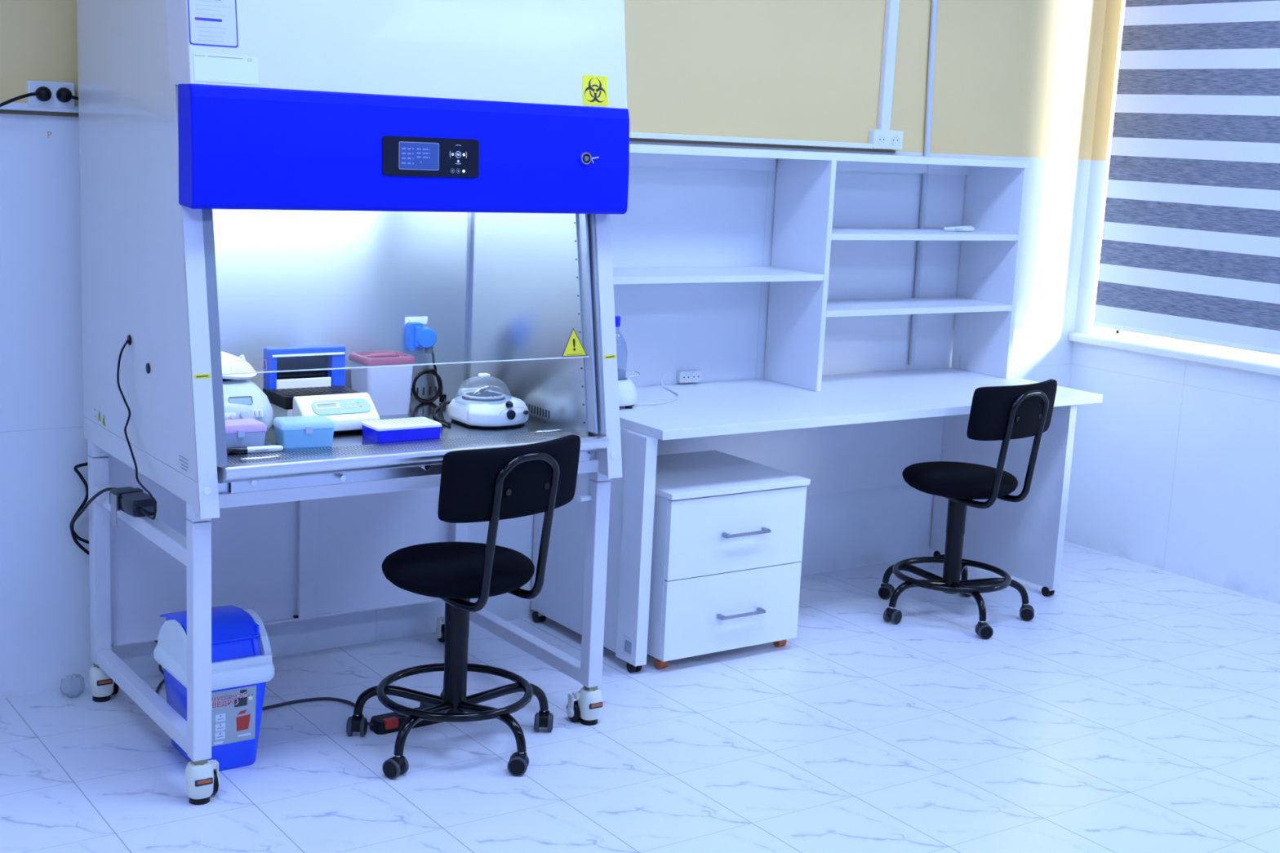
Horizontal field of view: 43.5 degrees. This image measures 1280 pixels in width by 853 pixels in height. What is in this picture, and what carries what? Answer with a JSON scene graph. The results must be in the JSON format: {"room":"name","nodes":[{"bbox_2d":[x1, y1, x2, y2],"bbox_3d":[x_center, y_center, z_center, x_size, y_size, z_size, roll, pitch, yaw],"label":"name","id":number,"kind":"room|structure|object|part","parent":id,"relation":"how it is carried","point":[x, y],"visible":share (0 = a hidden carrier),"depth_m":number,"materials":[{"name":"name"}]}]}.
{"room":"laboratory","nodes":[
{"label":"laboratory","id":0,"kind":"room"},
{"bbox_2d":[0,0,1106,698],"bbox_3d":[-1.158,-0.875,4.708,7.855,3.200,0.200,-5,13,-35],"label":"wall","id":1,"kind":"structure","parent":0,"point":[1014,80],"depth_m":5.64,"materials":[{"name":"white paint"}]},
{"bbox_2d":[25,80,75,108],"bbox_3d":[-1.569,-0.883,4.269,0.120,0.068,0.035,-5,13,-35],"label":"double socket","id":2,"kind":"object","parent":1,"relation":"attached to","point":[30,86],"visible":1,"depth_m":4.25,"materials":[{"name":"white plastic"}]},
{"bbox_2d":[0,86,51,106],"bbox_3d":[-1.797,-0.589,4.129,0.561,0.590,0.035,-5,13,-35],"label":"plug","id":3,"kind":"object","parent":2,"relation":"attached to","point":[42,93],"visible":1,"depth_m":4.21,"materials":[{"name":"black plastic"}]},
{"bbox_2d":[33,86,42,102],"bbox_3d":[-1.583,-0.878,4.241,0.039,0.039,0.003,-5,13,-35],"label":"socket","id":4,"kind":"object","parent":2,"relation":"attached to","point":[35,100],"depth_m":4.23,"materials":[{"name":"white plastic"}]},
{"bbox_2d":[56,87,78,102],"bbox_3d":[-1.493,-0.566,4.356,0.166,0.688,0.032,-6,13,-38],"label":"plug","id":5,"kind":"object","parent":2,"relation":"attached to","point":[63,94],"visible":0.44,"depth_m":4.25,"materials":[{"name":"black plastic"}]},
{"bbox_2d":[0,102,872,148],"bbox_3d":[-1.638,-0.844,4.233,6.125,0.019,0.028,-5,13,-35],"label":"cable trunking","id":6,"kind":"object","parent":1,"relation":"attached to","point":[14,106],"visible":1,"depth_m":5.52,"materials":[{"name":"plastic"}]},
{"bbox_2d":[0,110,895,152],"bbox_3d":[-1.600,-0.834,4.272,6.230,0.009,0.012,-5,13,-35],"label":"trim","id":7,"kind":"structure","parent":1,"relation":"attached to","point":[10,112],"depth_m":5.53,"materials":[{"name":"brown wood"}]},
{"bbox_2d":[676,369,701,382],"bbox_3d":[0.174,-0.176,5.664,0.093,0.041,0.025,-5,13,-35],"label":"socket","id":8,"kind":"object","parent":1,"relation":"attached to","point":[695,375],"visible":1,"depth_m":5.65,"materials":[{"name":"white plastic"}]},
{"bbox_2d":[867,128,902,149],"bbox_3d":[0.918,-1.071,5.989,0.148,0.070,0.035,-5,13,-35],"label":"double socket","id":9,"kind":"object","parent":1,"relation":"attached to","point":[880,139],"visible":1,"depth_m":5.97,"materials":[{"name":"white plastic"}]},
{"bbox_2d":[877,133,885,144],"bbox_3d":[0.898,-1.066,5.957,0.039,0.039,0.003,-5,13,-35],"label":"socket","id":10,"kind":"object","parent":9,"relation":"attached to","point":[881,137],"depth_m":5.96,"materials":[{"name":"white plastic"}]},
{"bbox_2d":[891,134,899,145],"bbox_3d":[0.955,-1.070,5.996,0.039,0.039,0.003,-5,13,-35],"label":"socket","id":11,"kind":"object","parent":9,"relation":"attached to","point":[895,138],"depth_m":6.00,"materials":[{"name":"white plastic"}]},
{"bbox_2d":[876,0,899,129],"bbox_3d":[0.942,-1.843,5.844,0.046,1.508,0.026,-5,13,-35],"label":"conduit","id":12,"kind":"object","parent":1,"relation":"attached to","point":[891,14],"visible":1,"depth_m":5.92,"materials":[{"name":"white plastic"}]},
{"bbox_2d":[908,0,937,364],"bbox_3d":[1.104,-1.419,6.050,0.053,2.400,0.022,-5,13,-35],"label":"conduit","id":13,"kind":"object","parent":1,"relation":"attached to","point":[934,2],"visible":0.93,"depth_m":6.13,"materials":[{"name":"white plastic"}]},
{"bbox_2d":[0,539,1279,852],"bbox_3d":[0.698,1.342,2.274,7.855,0.100,7.000,-5,13,-35],"label":"floor","id":14,"kind":"structure","parent":0,"point":[1136,709],"depth_m":4.37,"materials":[{"name":"tile"}]},
{"bbox_2d":[153,604,275,771],"bbox_3d":[-1.103,0.668,4.152,0.229,0.374,0.308,-5,13,-35],"label":"trash bin","id":15,"kind":"object","parent":14,"relation":"on","point":[240,673],"visible":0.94,"depth_m":4.07,"materials":[{"name":"blue plastic"}]},
{"bbox_3d":[-1.177,0.548,4.069,0.010,0.110,0.260,-5,13,-35],"label":"lid","id":16,"kind":"part","parent":15,"relation":"part of","materials":[{"name":"white plastic"}]},
{"bbox_3d":[-1.024,0.603,4.033,0.206,0.030,0.016,-5,13,-35],"label":"lid","id":17,"kind":"part","parent":15,"relation":"part of","materials":[{"name":"white plastic"}]},
{"bbox_3d":[-1.004,0.726,4.066,0.040,0.018,0.001,-5,13,-35],"label":"printed bin lid","id":18,"kind":"part","parent":15,"relation":"part of","materials":[{"name":"red paper"}]},
{"bbox_3d":[-1.015,0.535,4.181,0.018,0.110,0.260,-5,13,-35],"label":"lid","id":19,"kind":"part","parent":15,"relation":"part of","materials":[{"name":"white plastic"}]},
{"bbox_2d":[154,640,373,726],"bbox_3d":[-1.089,0.693,4.506,0.786,0.201,0.275,6,11,15],"label":"cable","id":20,"kind":"object","parent":14,"relation":"on","point":[161,670],"visible":0.36,"depth_m":4.58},
{"bbox_2d":[76,0,629,805],"bbox_3d":[-0.766,-0.334,4.306,1.190,2.320,0.942,-5,13,-35],"label":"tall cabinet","id":21,"kind":"object","parent":14,"relation":"on","point":[410,177],"visible":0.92,"depth_m":4.11,"materials":[{"name":"white metal"}]},
{"bbox_3d":[-1.500,0.371,4.455,0.046,0.588,0.046,-5,13,-35],"label":"leg","id":22,"kind":"part","parent":21,"relation":"part of","materials":[{"name":"white metal"}]},
{"bbox_2d":[70,340,156,555],"bbox_3d":[-1.343,0.106,4.176,0.085,0.694,0.727,-5,13,-35],"label":"power adapter","id":23,"kind":"object","parent":21,"relation":"on","point":[132,501],"visible":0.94,"depth_m":4.09,"materials":[{"name":"black plastic"}]},
{"bbox_2d":[69,462,88,544],"bbox_3d":[-1.556,0.220,4.505,0.091,0.254,0.011,-5,13,-35],"label":"cable","id":24,"kind":"object","parent":23,"relation":"hanging from","point":[77,466],"visible":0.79,"depth_m":4.49,"materials":[{"name":"black plastic"}]},
{"bbox_3d":[-1.219,-0.685,3.929,0.046,1.496,0.910,-5,13,-35],"label":"panel","id":25,"kind":"part","parent":21,"relation":"part of","materials":[{"name":"paint"}]},
{"bbox_3d":[-1.265,0.247,4.101,0.040,0.042,0.746,-5,13,-35],"label":"rail","id":26,"kind":"part","parent":21,"relation":"part of","materials":[{"name":"white metal"}]},
{"bbox_3d":[-1.253,0.088,4.065,0.046,0.076,0.923,-5,13,-35],"label":"panel","id":27,"kind":"part","parent":21,"relation":"part of","materials":[{"name":"paint"}]},
{"bbox_3d":[-1.287,0.709,4.187,0.040,0.040,0.746,-5,13,-35],"label":"rail","id":28,"kind":"part","parent":21,"relation":"part of","materials":[{"name":"white metal"}]},
{"bbox_2d":[178,454,188,471],"bbox_3d":[-1.069,0.086,3.758,0.001,0.029,0.065,-5,13,-35],"label":"vent","id":29,"kind":"object","parent":21,"relation":"attached to","point":[183,459],"depth_m":3.76,"materials":[{"name":"white metal"}]},
{"bbox_3d":[-1.049,0.509,3.819,0.046,0.588,0.046,-5,13,-35],"label":"leg","id":30,"kind":"part","parent":21,"relation":"part of","materials":[{"name":"white metal"}]},
{"bbox_2d":[195,54,242,58],"bbox_3d":[-0.942,-0.827,3.589,0.110,0.002,0.001,-5,13,-35],"label":"print","id":31,"kind":"object","parent":21,"relation":"on","point":[197,56],"depth_m":3.59},
{"bbox_2d":[224,417,266,448],"bbox_3d":[-1.012,0.024,4.003,0.139,0.068,0.092,-5,13,-35],"label":"box","id":32,"kind":"object","parent":21,"relation":"on","point":[250,432],"visible":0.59,"depth_m":3.98,"materials":[{"name":"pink plastic"}]},
{"bbox_3d":[-1.012,-0.001,4.001,0.139,0.018,0.088,-5,13,-35],"label":"box lid","id":33,"kind":"part","parent":32,"relation":"part of","materials":[{"name":"purple"}]},
{"bbox_2d":[221,351,273,430],"bbox_3d":[-1.105,-0.090,4.169,0.284,0.223,0.288,-5,13,-35],"label":"centrifuge","id":34,"kind":"object","parent":21,"relation":"on","point":[242,398],"visible":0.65,"depth_m":4.13,"materials":[{"name":"white plastic"}]},
{"bbox_3d":[-1.044,-0.024,4.065,0.040,0.021,0.014,-5,13,-35],"label":"button plate","id":35,"kind":"part","parent":34,"relation":"part of","materials":[{"name":"white plastic"}]},
{"bbox_3d":[-1.128,-0.166,4.173,0.257,0.077,0.189,-5,13,-35],"label":"lid","id":36,"kind":"part","parent":34,"relation":"part of","materials":[{"name":"white plastic"}]},
{"bbox_3d":[-1.006,-0.026,4.087,0.027,0.029,0.022,-5,13,-35],"label":"knob","id":37,"kind":"part","parent":34,"relation":"part of","materials":[{"name":"white plastic"}]},
{"bbox_3d":[-0.981,-0.034,4.113,0.028,0.021,0.014,-5,13,-35],"label":"button plate","id":38,"kind":"part","parent":34,"relation":"part of","materials":[{"name":"white plastic"}]},
{"bbox_2d":[241,361,262,368],"bbox_3d":[-0.917,-0.145,3.790,0.052,0.014,0.003,-5,13,-35],"label":"print","id":39,"kind":"object","parent":21,"relation":"on","point":[251,362],"depth_m":3.79},
{"bbox_3d":[-0.913,0.130,3.784,0.017,0.017,0.028,-5,13,-35],"label":"drain knob","id":40,"kind":"part","parent":21,"relation":"part of","materials":[{"name":"silver metal"}]},
{"bbox_2d":[226,444,283,454],"bbox_3d":[-0.953,0.057,3.975,0.140,0.017,0.017,-3,12,-30],"label":"marker pen","id":41,"kind":"object","parent":21,"relation":"on","point":[233,451],"visible":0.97,"depth_m":3.97,"materials":[{"name":"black plastic"}]},
{"bbox_3d":[-0.917,0.078,3.875,0.104,0.013,0.023,-5,13,-35],"label":"grille handle","id":42,"kind":"part","parent":21,"relation":"part of","materials":[{"name":"silver metal"}]},
{"bbox_3d":[-1.041,0.294,4.776,1.080,0.590,0.018,-5,13,-35],"label":"panel","id":43,"kind":"part","parent":21,"relation":"part of","materials":[{"name":"white metal"}]},
{"bbox_2d":[272,415,335,448],"bbox_3d":[-0.858,0.014,4.101,0.139,0.066,0.095,-3,12,-28],"label":"box","id":44,"kind":"object","parent":21,"relation":"on","point":[310,431],"visible":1,"depth_m":4.07,"materials":[{"name":"blue plastic"}]},
{"bbox_3d":[-0.858,-0.010,4.098,0.139,0.018,0.091,-3,12,-28],"label":"box lid","id":45,"kind":"part","parent":44,"relation":"part of","materials":[{"name":"blue plastic"}]},
{"bbox_2d":[262,344,379,432],"bbox_3d":[-0.876,-0.105,4.357,0.234,0.205,0.306,-5,13,-35],"label":"apparatus","id":46,"kind":"object","parent":21,"relation":"on","point":[322,392],"visible":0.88,"depth_m":4.34,"materials":[{"name":"white plastic"}]},
{"bbox_3d":[-0.922,-0.158,4.413,0.222,0.125,0.050,-5,13,-35],"label":"lid frame","id":47,"kind":"part","parent":46,"relation":"part of","materials":[{"name":"blue plastic"}]},
{"bbox_3d":[-0.876,-0.012,4.377,0.200,0.008,0.275,-5,13,-35],"label":"plate","id":48,"kind":"part","parent":46,"relation":"part of","materials":[{"name":"white plastic"}]},
{"bbox_3d":[-0.728,0.124,3.913,0.017,0.017,0.028,-5,13,-35],"label":"drain knob","id":49,"kind":"part","parent":21,"relation":"part of","materials":[{"name":"silver metal"}]},
{"bbox_2d":[348,351,415,415],"bbox_3d":[-0.741,-0.128,4.604,0.156,0.174,0.133,-5,13,-35],"label":"bin","id":50,"kind":"object","parent":21,"relation":"on","point":[389,388],"visible":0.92,"depth_m":4.56,"materials":[{"name":"white plastic"}]},
{"bbox_3d":[-0.738,-0.196,4.591,0.156,0.021,0.133,-5,13,-35],"label":"container lid","id":51,"kind":"part","parent":50,"relation":"part of","materials":[{"name":"pink plastic"}]},
{"bbox_3d":[-0.740,-0.203,4.597,0.106,0.022,0.061,-5,13,-35],"label":"lid handle","id":52,"kind":"part","parent":50,"relation":"part of","materials":[{"name":"pink plastic"}]},
{"bbox_2d":[165,0,626,108],"bbox_3d":[-0.562,-1.109,3.922,1.174,0.600,0.218,-5,13,-35],"label":"hood","id":53,"kind":"object","parent":21,"relation":"attached to","point":[453,54],"depth_m":3.85,"materials":[{"name":"white metal"}]},
{"bbox_2d":[361,417,441,442],"bbox_3d":[-0.635,0.007,4.271,0.188,0.039,0.106,-5,13,-35],"label":"tube rack","id":54,"kind":"object","parent":21,"relation":"on","point":[414,428],"visible":1,"depth_m":4.24,"materials":[{"name":"blue plastic"}]},
{"bbox_2d":[372,417,430,426],"bbox_3d":[-0.635,-0.012,4.266,0.154,0.001,0.086,-5,13,-35],"label":"print","id":55,"kind":"object","parent":54,"relation":"on","point":[414,421],"depth_m":4.26},
{"bbox_3d":[-0.561,0.098,4.059,1.080,0.050,0.004,-5,13,-35],"label":"drain panel","id":56,"kind":"part","parent":21,"relation":"part of","materials":[{"name":"metal"}]},
{"bbox_2d":[226,431,589,464],"bbox_3d":[-0.612,0.055,4.127,1.072,0.012,0.129,-5,13,-35],"label":"grille","id":57,"kind":"object","parent":21,"relation":"attached to","point":[500,437],"depth_m":4.13,"materials":[{"name":"metal"}]},
{"bbox_3d":[-0.551,0.102,4.057,1.005,0.045,0.010,-5,13,-35],"label":"drain panel","id":58,"kind":"part","parent":21,"relation":"part of","materials":[{"name":"metal"}]},
{"bbox_3d":[-0.534,-0.654,3.880,0.108,0.066,0.003,-5,13,-35],"label":"display frame","id":59,"kind":"part","parent":21,"relation":"part of","materials":[{"name":"blue glass"}]},
{"bbox_2d":[404,321,436,350],"bbox_3d":[-0.644,-0.265,4.750,0.082,0.084,0.056,-5,13,-35],"label":"power outlet","id":60,"kind":"object","parent":21,"relation":"attached to","point":[419,335],"depth_m":4.74,"materials":[{"name":"blue plastic"}]},
{"bbox_3d":[-0.542,0.099,4.040,0.017,0.017,0.028,-5,13,-35],"label":"drain knob","id":61,"kind":"part","parent":21,"relation":"part of","materials":[{"name":"silver metal"}]},
{"bbox_3d":[-0.507,-0.655,3.901,0.262,0.094,0.006,-5,13,-35],"label":"control panel","id":62,"kind":"part","parent":21,"relation":"part of","materials":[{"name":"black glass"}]},
{"bbox_2d":[412,346,450,423],"bbox_3d":[-0.565,-0.127,4.630,0.104,0.185,0.383,-2,11,-23],"label":"coiled cable","id":63,"kind":"object","parent":21,"relation":"on","point":[442,397],"visible":0.99,"depth_m":4.79,"materials":[{"name":"black plastic"}]},
{"bbox_3d":[-0.575,0.298,5.094,0.046,0.588,0.046,-5,13,-35],"label":"leg","id":64,"kind":"part","parent":21,"relation":"part of","materials":[{"name":"white metal"}]},
{"bbox_3d":[-0.520,-0.434,4.832,0.011,0.710,0.004,-5,13,-35],"label":"corner trim","id":65,"kind":"part","parent":21,"relation":"part of","materials":[{"name":"silver metal"}]},
{"bbox_2d":[440,373,528,428],"bbox_3d":[-0.439,-0.079,4.512,0.232,0.139,0.206,-5,13,-35],"label":"mini centrifuge","id":66,"kind":"object","parent":21,"relation":"on","point":[475,407],"visible":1,"depth_m":4.47,"materials":[{"name":"grey plastic"}]},
{"bbox_3d":[-0.363,0.637,4.825,0.040,0.040,0.746,-5,13,-35],"label":"rail","id":67,"kind":"part","parent":21,"relation":"part of","materials":[{"name":"white metal"}]},
{"bbox_3d":[-0.249,0.015,4.396,0.085,0.013,0.023,-5,13,-35],"label":"grille handle","id":68,"kind":"part","parent":21,"relation":"part of","materials":[{"name":"silver metal"}]},
{"bbox_3d":[-0.151,0.196,4.388,0.016,0.019,0.048,10,13,36],"label":"clamp rod","id":69,"kind":"part","parent":21,"relation":"part of","materials":[{"name":"white plastic"}]},
{"bbox_3d":[-0.125,0.437,4.458,0.046,0.588,0.046,-5,13,-35],"label":"leg","id":70,"kind":"part","parent":21,"relation":"part of","materials":[{"name":"white metal"}]},
{"bbox_3d":[-0.295,-0.758,4.567,0.046,1.496,0.910,-5,13,-35],"label":"panel","id":71,"kind":"part","parent":21,"relation":"part of","materials":[{"name":"paint"}]},
{"bbox_3d":[-0.328,0.015,4.704,0.046,0.076,0.923,-5,13,-35],"label":"panel","id":72,"kind":"part","parent":21,"relation":"part of","materials":[{"name":"paint"}]},
{"bbox_2d":[368,702,443,734],"bbox_3d":[-0.619,0.797,4.457,0.272,0.058,0.066,-5,13,-36],"label":"power strip","id":73,"kind":"object","parent":14,"relation":"on","point":[386,723],"visible":0.38,"depth_m":4.39,"materials":[{"name":"black plastic"}]},
{"bbox_2d":[382,716,398,729],"bbox_3d":[-0.683,0.811,4.386,0.040,0.025,0.024,-5,13,-36],"label":"switch","id":74,"kind":"object","parent":73,"relation":"attached to","point":[388,722],"depth_m":4.38,"materials":[{"name":"red plastic"}]},
{"bbox_2d":[346,434,580,779],"bbox_3d":[-0.466,0.435,4.235,0.541,0.862,0.568,13,14,43],"label":"stool","id":75,"kind":"object","parent":14,"relation":"on","point":[491,485],"visible":1,"depth_m":4.11,"materials":[{"name":"black fabric"}]},
{"bbox_3d":[-0.645,0.744,4.328,0.262,0.089,0.028,4,10,7],"label":"leg","id":76,"kind":"part","parent":75,"relation":"part of","materials":[{"name":"black paint"}]},
{"bbox_3d":[-0.561,0.776,4.178,0.028,0.089,0.262,8,11,24],"label":"leg","id":77,"kind":"part","parent":75,"relation":"part of","materials":[{"name":"black paint"}]},
{"bbox_3d":[-0.480,0.377,4.242,0.402,0.077,0.402,13,14,43],"label":"seat","id":78,"kind":"part","parent":75,"relation":"part of","materials":[{"name":"black fabric"}]},
{"bbox_3d":[-0.390,0.778,4.212,0.262,0.089,0.028,12,14,42],"label":"leg","id":79,"kind":"part","parent":75,"relation":"part of","materials":[{"name":"black paint"}]},
{"bbox_3d":[-0.368,0.748,4.383,0.262,0.089,0.028,-3,12,-29],"label":"leg","id":80,"kind":"part","parent":75,"relation":"part of","materials":[{"name":"black paint"}]},
{"bbox_3d":[-0.304,0.132,4.050,0.105,0.185,0.440,13,14,43],"label":"backrest","id":81,"kind":"part","parent":75,"relation":"part of","materials":[{"name":"black fabric"}]},
{"bbox_2d":[647,449,810,669],"bbox_3d":[0.173,0.427,5.250,0.550,0.573,0.530,-5,13,-35],"label":"base cabinet","id":82,"kind":"object","parent":14,"relation":"on","point":[728,530],"visible":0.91,"depth_m":5.05,"materials":[{"name":"white laminate"}]},
{"bbox_3d":[0.294,0.583,5.092,0.538,0.256,0.018,-5,13,-35],"label":"drawer","id":83,"kind":"part","parent":82,"relation":"part of","materials":[{"name":"white laminate"}]},
{"bbox_3d":[0.306,0.332,5.046,0.538,0.250,0.018,-5,13,-35],"label":"drawer","id":84,"kind":"part","parent":82,"relation":"part of","materials":[{"name":"white laminate"}]},
{"bbox_3d":[0.322,0.594,5.082,0.172,0.014,0.032,-5,13,-35],"label":"handle","id":85,"kind":"part","parent":82,"relation":"part of","materials":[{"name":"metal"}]},
{"bbox_3d":[0.335,0.334,5.034,0.172,0.014,0.032,-5,13,-35],"label":"handle","id":86,"kind":"part","parent":82,"relation":"part of","materials":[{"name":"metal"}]},
{"bbox_2d":[530,367,1102,672],"bbox_3d":[0.656,0.269,5.672,2.005,0.778,0.708,-5,13,-35],"label":"desk","id":87,"kind":"object","parent":14,"relation":"on","point":[861,430],"visible":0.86,"depth_m":5.75,"materials":[{"name":"white laminate"}]},
{"bbox_3d":[-0.190,0.316,5.183,0.030,0.714,0.535,-5,13,-35],"label":"panel","id":88,"kind":"part","parent":87,"relation":"part of","materials":[{"name":"white laminate"}]},
{"bbox_2d":[624,640,631,654],"bbox_3d":[-0.037,0.681,4.954,0.001,0.038,0.034,-5,13,-35],"label":"print","id":89,"kind":"object","parent":87,"relation":"attached to","point":[628,644],"depth_m":4.95},
{"bbox_2d":[617,371,639,408],"bbox_3d":[-0.088,-0.119,5.133,0.160,0.108,0.160,5,11,11],"label":"heating unit","id":90,"kind":"object","parent":87,"relation":"on","point":[627,389],"visible":0.49,"depth_m":5.08,"materials":[{"name":"white plastic"}]},
{"bbox_2d":[614,315,626,380],"bbox_3d":[-0.083,-0.236,5.111,0.084,0.233,0.084,-5,13,-35],"label":"glass bottle","id":91,"kind":"object","parent":90,"relation":"on","point":[621,372],"visible":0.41,"depth_m":5.09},
{"bbox_2d":[635,369,679,404],"bbox_3d":[0.085,-0.128,5.374,0.102,0.054,0.477,5,11,11],"label":"cable","id":92,"kind":"object","parent":87,"relation":"on","point":[668,371],"visible":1,"depth_m":5.31,"materials":[{"name":"white plastic"}]},
{"bbox_3d":[0.447,0.067,5.898,1.854,0.422,0.016,-5,13,-35],"label":"modesty panel","id":93,"kind":"part","parent":87,"relation":"part of","materials":[{"name":"white laminate"}]},
{"bbox_2d":[613,143,1029,391],"bbox_3d":[0.568,-0.555,5.684,1.940,0.826,0.292,-5,13,-35],"label":"shelf unit","id":94,"kind":"object","parent":87,"relation":"on","point":[984,304],"visible":0.72,"depth_m":5.75,"materials":[{"name":"white laminate"}]},
{"bbox_3d":[0.103,-0.905,5.450,0.909,0.047,0.016,-5,13,-35],"label":"rail","id":95,"kind":"part","parent":94,"relation":"part of","materials":[{"name":"white laminate"}]},
{"bbox_3d":[0.172,-0.511,5.413,0.930,0.022,0.289,-5,13,-35],"label":"shelf","id":96,"kind":"part","parent":94,"relation":"part of","materials":[{"name":"white laminate"}]},
{"bbox_3d":[0.898,-0.971,5.999,0.938,0.039,0.016,-5,13,-35],"label":"rail","id":97,"kind":"part","parent":94,"relation":"part of","materials":[{"name":"white laminate"}]},
{"bbox_3d":[0.953,-0.448,5.979,0.938,0.022,0.289,-5,13,-35],"label":"shelf","id":98,"kind":"part","parent":94,"relation":"part of","materials":[{"name":"white laminate"}]},
{"bbox_3d":[0.965,-0.711,5.931,0.938,0.022,0.289,-5,13,-35],"label":"shelf","id":99,"kind":"part","parent":94,"relation":"part of","materials":[{"name":"white laminate"}]},
{"bbox_2d":[942,226,974,231],"bbox_3d":[1.208,-0.749,6.081,0.171,0.022,0.032,-6,13,-39],"label":"thermometer","id":100,"kind":"object","parent":94,"relation":"on","point":[961,228],"visible":1,"depth_m":6.07,"materials":[{"name":"white plastic"}]},
{"bbox_3d":[1.353,-0.605,6.229,0.022,0.801,0.292,-5,13,-35],"label":"panel","id":101,"kind":"part","parent":94,"relation":"part of","materials":[{"name":"white laminate"}]},
{"bbox_3d":[1.394,0.203,6.212,0.036,0.714,0.645,-5,13,-35],"label":"panel","id":102,"kind":"part","parent":87,"relation":"part of","materials":[{"name":"white laminate"}]},
{"bbox_2d":[878,378,1057,639],"bbox_3d":[1.119,0.244,5.670,0.562,0.869,0.565,-7,14,-41],"label":"stool","id":103,"kind":"object","parent":14,"relation":"on","point":[1004,413],"visible":1,"depth_m":5.52,"materials":[{"name":"black fabric"}]},
{"bbox_3d":[0.995,0.549,5.820,0.262,0.089,0.028,11,13,39],"label":"leg","id":104,"kind":"part","parent":103,"relation":"part of","materials":[{"name":"black paint"}]},
{"bbox_3d":[0.982,0.580,5.648,0.262,0.089,0.028,-4,12,-32],"label":"leg","id":105,"kind":"part","parent":103,"relation":"part of","materials":[{"name":"black paint"}]},
{"bbox_3d":[1.127,0.188,5.655,0.402,0.077,0.402,-7,14,-41],"label":"seat","id":106,"kind":"part","parent":103,"relation":"part of","materials":[{"name":"black fabric"}]},
{"bbox_3d":[1.165,0.549,5.862,0.028,0.089,0.262,7,11,21],"label":"leg","id":107,"kind":"part","parent":103,"relation":"part of","materials":[{"name":"black paint"}]},
{"bbox_3d":[1.143,0.600,5.584,0.028,0.089,0.262,0,11,-14],"label":"leg","id":108,"kind":"part","parent":103,"relation":"part of","materials":[{"name":"black paint"}]},
{"bbox_3d":[1.256,0.581,5.716,0.262,0.089,0.028,3,10,4],"label":"leg","id":109,"kind":"part","parent":103,"relation":"part of","materials":[{"name":"black paint"}]},
{"bbox_3d":[1.292,-0.056,5.453,0.440,0.185,0.105,-7,14,-41],"label":"backrest","id":110,"kind":"part","parent":103,"relation":"part of","materials":[{"name":"black fabric"}]},
{"bbox_2d":[1064,0,1279,604],"bbox_3d":[3.861,-0.522,4.108,0.260,3.200,6.600,-5,13,-35],"label":"wall","id":111,"kind":"structure","parent":0,"point":[1176,468],"depth_m":6.48,"materials":[{"name":"white paint"}]},
{"bbox_2d":[1068,332,1279,376],"bbox_3d":[2.501,-0.202,6.001,0.208,0.035,2.118,-5,13,-35],"label":"window sill","id":112,"kind":"structure","parent":111,"relation":"attached to","point":[1255,363],"depth_m":6.38,"materials":[{"name":"white laminate"}]},
{"bbox_2d":[1092,0,1279,355],"bbox_3d":[2.505,-1.209,5.698,0.066,1.973,2.080,-5,13,-35],"label":"roller blind","id":113,"kind":"object","parent":111,"relation":"attached to","point":[1190,251],"visible":1,"depth_m":6.25,"materials":[{"name":"fabric"}]},
{"bbox_2d":[1115,329,1279,359],"bbox_3d":[2.671,-1.118,5.886,0.060,1.885,2.020,-5,13,-35],"label":"window","id":114,"kind":"structure","parent":111,"relation":"in","point":[1117,331],"depth_m":6.50,"materials":[{"name":"white plastic"}]}
]}

